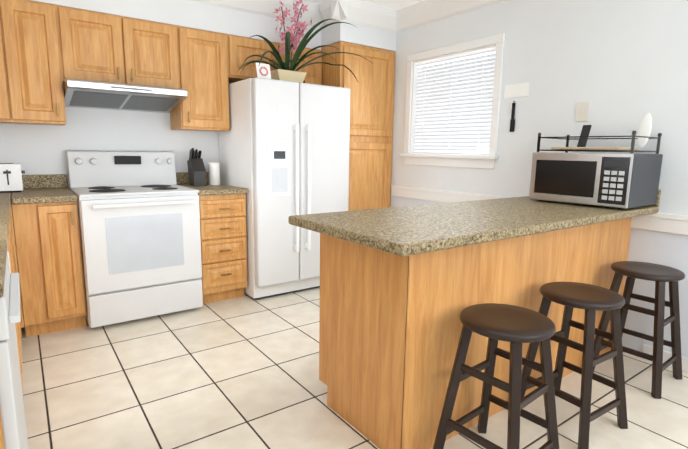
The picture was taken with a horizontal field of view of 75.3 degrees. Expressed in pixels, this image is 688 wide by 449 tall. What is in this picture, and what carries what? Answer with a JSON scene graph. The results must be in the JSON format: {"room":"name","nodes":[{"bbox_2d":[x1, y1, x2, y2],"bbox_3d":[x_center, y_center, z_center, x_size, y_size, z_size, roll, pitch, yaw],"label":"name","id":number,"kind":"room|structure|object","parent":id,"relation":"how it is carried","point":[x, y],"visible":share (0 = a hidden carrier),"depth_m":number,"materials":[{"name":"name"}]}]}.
{"room":"kitchen","nodes":[
{"label":"kitchen","id":0,"kind":"room"},
{"bbox_2d":[0,83,230,188],"bbox_3d":[-1.403,-0.686,3.858,3.938,2.490,0.120,-6,12,-36],"label":"wall","id":1,"kind":"structure","parent":0,"point":[35,149],"depth_m":3.42,"materials":[{"name":"paint"}]},
{"bbox_2d":[0,4,15,123],"bbox_3d":[-2.347,-1.039,2.813,0.335,0.760,0.328,-6,12,-36],"label":"upper cabinet","id":2,"kind":"object","parent":1,"relation":"attached to","point":[5,84],"depth_m":2.80,"materials":[{"name":"brown wood"}]},
{"bbox_2d":[0,0,65,125],"bbox_3d":[-2.089,-1.066,2.998,0.301,0.760,0.328,-6,12,-36],"label":"upper cabinet","id":3,"kind":"object","parent":1,"relation":"attached to","point":[47,50],"depth_m":2.88,"materials":[{"name":"brown wood"}]},
{"bbox_2d":[22,172,208,187],"bbox_3d":[-1.739,-0.360,3.576,1.500,0.099,0.020,-6,12,-36],"label":"backsplash","id":4,"kind":"structure","parent":1,"relation":"attached to","point":[59,180],"depth_m":3.28,"materials":[{"name":"brown stone"}]},
{"bbox_2d":[60,6,183,88],"bbox_3d":[-1.655,-1.250,3.286,0.768,0.478,0.328,-6,12,-36],"label":"upper cabinet","id":5,"kind":"object","parent":1,"relation":"attached to","point":[102,47],"depth_m":3.14,"materials":[{"name":"brown wood"}]},
{"bbox_2d":[63,79,187,112],"bbox_3d":[-1.604,-0.927,3.262,0.756,0.142,0.513,-6,12,-36],"label":"range hood","id":6,"kind":"object","parent":5,"relation":"attached to","point":[98,95],"visible":0.92,"depth_m":3.16,"materials":[{"name":"silver metal"}]},
{"bbox_2d":[170,26,231,131],"bbox_3d":[-1.187,-1.159,3.646,0.392,0.760,0.328,-6,12,-36],"label":"upper cabinet","id":7,"kind":"object","parent":1,"relation":"attached to","point":[206,55],"depth_m":3.52,"materials":[{"name":"brown wood"}]},
{"bbox_2d":[232,35,321,84],"bbox_3d":[-0.659,-1.425,3.988,0.906,0.330,0.328,-6,12,-36],"label":"upper cabinet","id":8,"kind":"object","parent":1,"relation":"attached to","point":[242,47],"depth_m":3.74,"materials":[{"name":"brown wood"}]},
{"bbox_2d":[21,288,687,448],"bbox_3d":[0.256,0.997,1.790,3.938,0.100,5.840,-6,12,-36],"label":"floor","id":9,"kind":"structure","parent":0,"point":[239,373],"depth_m":2.27,"materials":[{"name":"tile"}]},
{"bbox_2d":[0,193,28,448],"bbox_3d":[-1.818,0.241,1.957,0.654,1.273,2.678,-6,12,-36],"label":"base cabinet","id":10,"kind":"object","parent":9,"relation":"on","point":[13,432],"visible":0.88,"depth_m":1.21,"materials":[{"name":"brown wood"}]},
{"bbox_2d":[0,193,11,297],"bbox_3d":[-1.823,-0.063,1.899,0.629,0.140,2.678,-6,12,-36],"label":"countertop","id":11,"kind":"structure","parent":10,"relation":"on","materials":[{"name":"stone"}]},
{"bbox_2d":[0,163,24,192],"bbox_3d":[-2.272,-0.307,2.930,0.290,0.187,0.186,-6,12,-36],"label":"toaster","id":12,"kind":"object","parent":10,"relation":"on","point":[10,178],"visible":1,"depth_m":2.91,"materials":[{"name":"white plastic"}]},
{"bbox_2d":[12,204,86,336],"bbox_3d":[-2.038,0.252,3.083,0.340,0.873,0.628,-6,12,-36],"label":"base cabinet","id":13,"kind":"object","parent":9,"relation":"on","point":[46,228],"depth_m":2.83,"materials":[{"name":"brown wood"}]},
{"bbox_2d":[11,188,77,203],"bbox_3d":[-2.024,-0.198,2.998,0.340,0.040,0.651,-6,12,-36],"label":"countertop","id":14,"kind":"structure","parent":13,"relation":"on","point":[27,195],"depth_m":2.81,"materials":[{"name":"beige stone"}]},
{"bbox_2d":[66,150,202,327],"bbox_3d":[-1.547,0.043,3.322,0.758,1.164,0.759,-6,12,-36],"label":"stove","id":15,"kind":"object","parent":9,"relation":"on","point":[139,222],"visible":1,"depth_m":3.12,"materials":[{"name":"white metal"}]},
{"bbox_2d":[198,192,247,303],"bbox_3d":[-1.120,0.157,3.742,0.392,0.873,0.628,-6,12,-36],"label":"base cabinet","id":16,"kind":"object","parent":9,"relation":"on","point":[223,233],"depth_m":3.49,"materials":[{"name":"brown wood"}]},
{"bbox_2d":[176,184,246,195],"bbox_3d":[-1.106,-0.293,3.657,0.392,0.040,0.651,-6,12,-36],"label":"countertop","id":17,"kind":"structure","parent":16,"relation":"on","point":[222,189],"depth_m":3.46,"materials":[{"name":"beige stone"}]},
{"bbox_2d":[187,148,206,185],"bbox_3d":[-1.219,-0.476,3.685,0.100,0.308,0.170,-6,12,-36],"label":"knife block","id":18,"kind":"object","parent":17,"relation":"on","point":[196,170],"visible":1,"depth_m":3.65,"materials":[{"name":"black wood"}]},
{"bbox_2d":[208,163,219,184],"bbox_3d":[-1.100,-0.429,3.775,0.100,0.188,0.100,-6,12,-36],"label":"canister","id":19,"kind":"object","parent":17,"relation":"on","point":[214,173],"visible":1,"depth_m":3.74,"materials":[{"name":"white ceramic"}]},
{"bbox_2d":[219,77,349,299],"bbox_3d":[-0.519,-0.314,3.963,0.888,1.750,0.835,-6,12,-36],"label":"fridge","id":20,"kind":"object","parent":9,"relation":"on","point":[283,151],"visible":0.94,"depth_m":3.60,"materials":[{"name":"metal"}]},
{"bbox_2d":[256,63,270,78],"bbox_3d":[-0.616,-1.174,3.417,0.115,0.121,0.035,-6,12,-36],"label":"card sign","id":21,"kind":"object","parent":20,"relation":"on","point":[263,70],"visible":1,"depth_m":3.41,"materials":[{"name":"paper"}]},
{"bbox_2d":[237,0,371,82],"bbox_3d":[-0.235,-1.489,3.487,1.115,0.731,0.885,-6,12,-36],"label":"orchid plant","id":22,"kind":"object","parent":20,"relation":"on","point":[283,71],"visible":0.96,"depth_m":3.66,"materials":[{"name":"green plant"}]},
{"bbox_2d":[321,41,395,210],"bbox_3d":[0.054,-0.596,4.461,0.646,2.160,0.646,-6,12,-36],"label":"pantry","id":23,"kind":"object","parent":9,"relation":"on","point":[371,126],"visible":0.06,"depth_m":4.17,"materials":[{"name":"brown wood"}]},
{"bbox_2d":[319,237,499,448],"bbox_3d":[0.251,0.448,2.077,0.504,0.890,0.612,-6,12,-36],"label":"base cabinet","id":24,"kind":"object","parent":9,"relation":"on","point":[402,288],"depth_m":1.83,"materials":[{"name":"brown wood"}]},
{"bbox_2d":[288,197,658,256],"bbox_3d":[0.793,-0.053,2.307,2.044,0.040,0.750,-6,12,-36],"label":"countertop","id":25,"kind":"structure","parent":24,"relation":"on","point":[416,230],"depth_m":1.93,"materials":[{"name":"beige stone"}]},
{"bbox_2d":[529,113,662,209],"bbox_3d":[1.486,-0.388,2.645,0.415,0.528,0.560,-6,12,-37],"label":"microwave","id":26,"kind":"object","parent":25,"relation":"on","point":[621,181],"visible":1,"depth_m":2.50,"materials":[{"name":"silver metal"}]},
{"bbox_2d":[433,303,558,448],"bbox_3d":[0.598,0.652,1.705,0.373,0.624,0.373,-7,12,-39],"label":"stool","id":27,"kind":"object","parent":9,"relation":"on","point":[516,327],"visible":1,"depth_m":1.67,"materials":[{"name":"brown wood"}]},
{"bbox_2d":[488,233,555,417],"bbox_3d":[0.644,0.407,2.362,0.470,0.890,0.606,-6,12,-36],"label":"base cabinet","id":28,"kind":"object","parent":9,"relation":"on","point":[523,265],"depth_m":2.10,"materials":[{"name":"brown wood"}]},
{"bbox_2d":[540,225,599,377],"bbox_3d":[1.024,0.367,2.636,0.470,0.890,0.606,-6,12,-36],"label":"base cabinet","id":29,"kind":"object","parent":9,"relation":"on","point":[574,255],"depth_m":2.38,"materials":[{"name":"brown wood"}]},
{"bbox_2d":[521,282,627,448],"bbox_3d":[1.047,0.606,2.027,0.373,0.624,0.373,-5,11,-33],"label":"stool","id":30,"kind":"object","parent":9,"relation":"on","point":[590,299],"visible":0.85,"depth_m":1.96,"materials":[{"name":"brown wood"}]},
{"bbox_2d":[594,217,631,354],"bbox_3d":[1.394,0.329,2.901,0.444,0.890,0.606,-6,12,-36],"label":"base cabinet","id":31,"kind":"object","parent":9,"relation":"on","point":[615,236],"depth_m":2.62,"materials":[{"name":"brown wood"}]},
{"bbox_2d":[593,261,684,398],"bbox_3d":[1.632,0.543,2.460,0.373,0.624,0.373,-6,12,-37],"label":"stool","id":32,"kind":"object","parent":9,"relation":"on","point":[660,275],"visible":0.92,"depth_m":2.40,"materials":[{"name":"brown wood"}]},
{"bbox_2d":[303,0,423,9],"bbox_3d":[0.296,-1.557,1.366,3.938,0.100,5.840,-6,12,-36],"label":"ceiling","id":33,"kind":"structure","parent":0,"point":[395,4],"depth_m":3.86,"materials":[{"name":"paint"}]},
{"bbox_2d":[30,0,396,51],"bbox_3d":[-1.175,-1.688,3.396,3.698,0.355,0.600,-6,12,-36],"label":"soffit","id":34,"kind":"structure","parent":33,"relation":"attached to","point":[198,15],"depth_m":3.56,"materials":[{"name":"paint"}]},
{"bbox_2d":[190,0,329,26],"bbox_3d":[-1.359,-1.754,3.185,2.925,0.160,0.100,-6,12,-36],"label":"crown molding","id":35,"kind":"structure","parent":33,"relation":"attached to","point":[317,12],"depth_m":3.75,"materials":[{"name":"white wood"}]},
{"bbox_2d":[390,0,687,214],"bbox_3d":[1.821,-0.440,2.688,0.120,2.490,5.600,-6,12,-36],"label":"wall","id":36,"kind":"structure","parent":0,"point":[621,66],"depth_m":2.95,"materials":[{"name":"paint"}]},
{"bbox_2d":[326,0,397,31],"bbox_3d":[0.170,-1.853,3.924,0.625,0.160,0.110,-6,12,-36],"label":"crown molding","id":37,"kind":"structure","parent":36,"relation":"attached to","point":[352,11],"depth_m":3.90,"materials":[{"name":"white wood"}]},
{"bbox_2d":[394,0,506,32],"bbox_3d":[1.927,-1.537,2.193,0.100,0.160,5.000,-6,12,-36],"label":"crown molding","id":38,"kind":"structure","parent":36,"relation":"attached to","point":[424,12],"depth_m":3.78,"materials":[{"name":"white wood"}]},
{"bbox_2d":[400,33,504,168],"bbox_3d":[0.917,-1.002,3.816,0.162,1.000,1.060,-6,12,-36],"label":"window","id":39,"kind":"structure","parent":36,"relation":"in","point":[462,160],"depth_m":3.74,"materials":[{"name":"white wood"}]},
{"bbox_2d":[413,47,495,154],"bbox_3d":[0.933,-1.017,3.825,0.060,0.823,0.868,-6,12,-36],"label":"window blinds","id":40,"kind":"object","parent":39,"relation":"attached to","point":[448,130],"visible":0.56,"depth_m":3.79,"materials":[{"name":"white plastic"}]},
{"bbox_2d":[510,101,515,131],"bbox_3d":[1.255,-0.802,3.307,0.014,0.224,0.035,-6,12,-36],"label":"keys","id":41,"kind":"object","parent":36,"relation":"hanging from","point":[512,124],"visible":1,"depth_m":3.31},
{"bbox_2d":[504,82,529,97],"bbox_3d":[1.267,-0.985,3.274,0.002,0.095,0.200,-6,12,-36],"label":"paper sign","id":42,"kind":"object","parent":36,"relation":"attached to","point":[517,90],"visible":1,"depth_m":3.27,"materials":[{"name":"white paper"}]},
{"bbox_2d":[391,185,687,234],"bbox_3d":[1.938,0.010,2.461,0.030,0.110,4.975,-6,12,-36],"label":"trim","id":43,"kind":"structure","parent":36,"relation":"attached to","point":[669,223],"depth_m":3.51,"materials":[{"name":"white wood"}]},
{"bbox_2d":[392,196,687,357],"bbox_3d":[1.942,0.443,2.542,0.002,0.800,4.975,-6,12,-36],"label":"dado","id":44,"kind":"object","parent":36,"relation":"attached to","point":[662,248],"visible":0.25,"depth_m":2.66,"materials":[{"name":"paint"}]},
{"bbox_2d":[575,101,589,121],"bbox_3d":[1.553,-0.736,2.905,0.012,0.125,0.085,-6,12,-36],"label":"switch plate","id":45,"kind":"object","parent":36,"relation":"attached to","point":[582,111],"visible":1,"depth_m":2.90,"materials":[{"name":"white plastic"}]},
{"bbox_2d":[654,189,660,204],"bbox_3d":[1.613,-0.207,2.883,0.020,0.100,0.750,-6,12,-36],"label":"backsplash","id":46,"kind":"structure","parent":36,"relation":"attached to","point":[659,191],"depth_m":2.58,"materials":[{"name":"beige stone"}]},
{"bbox_2d":[642,344,687,372],"bbox_3d":[2.601,0.958,1.686,0.015,0.085,2.630,-6,12,-36],"label":"baseboard","id":47,"kind":"structure","parent":36,"relation":"attached to","point":[648,349],"depth_m":2.62,"materials":[{"name":"white wood"}]}
]}

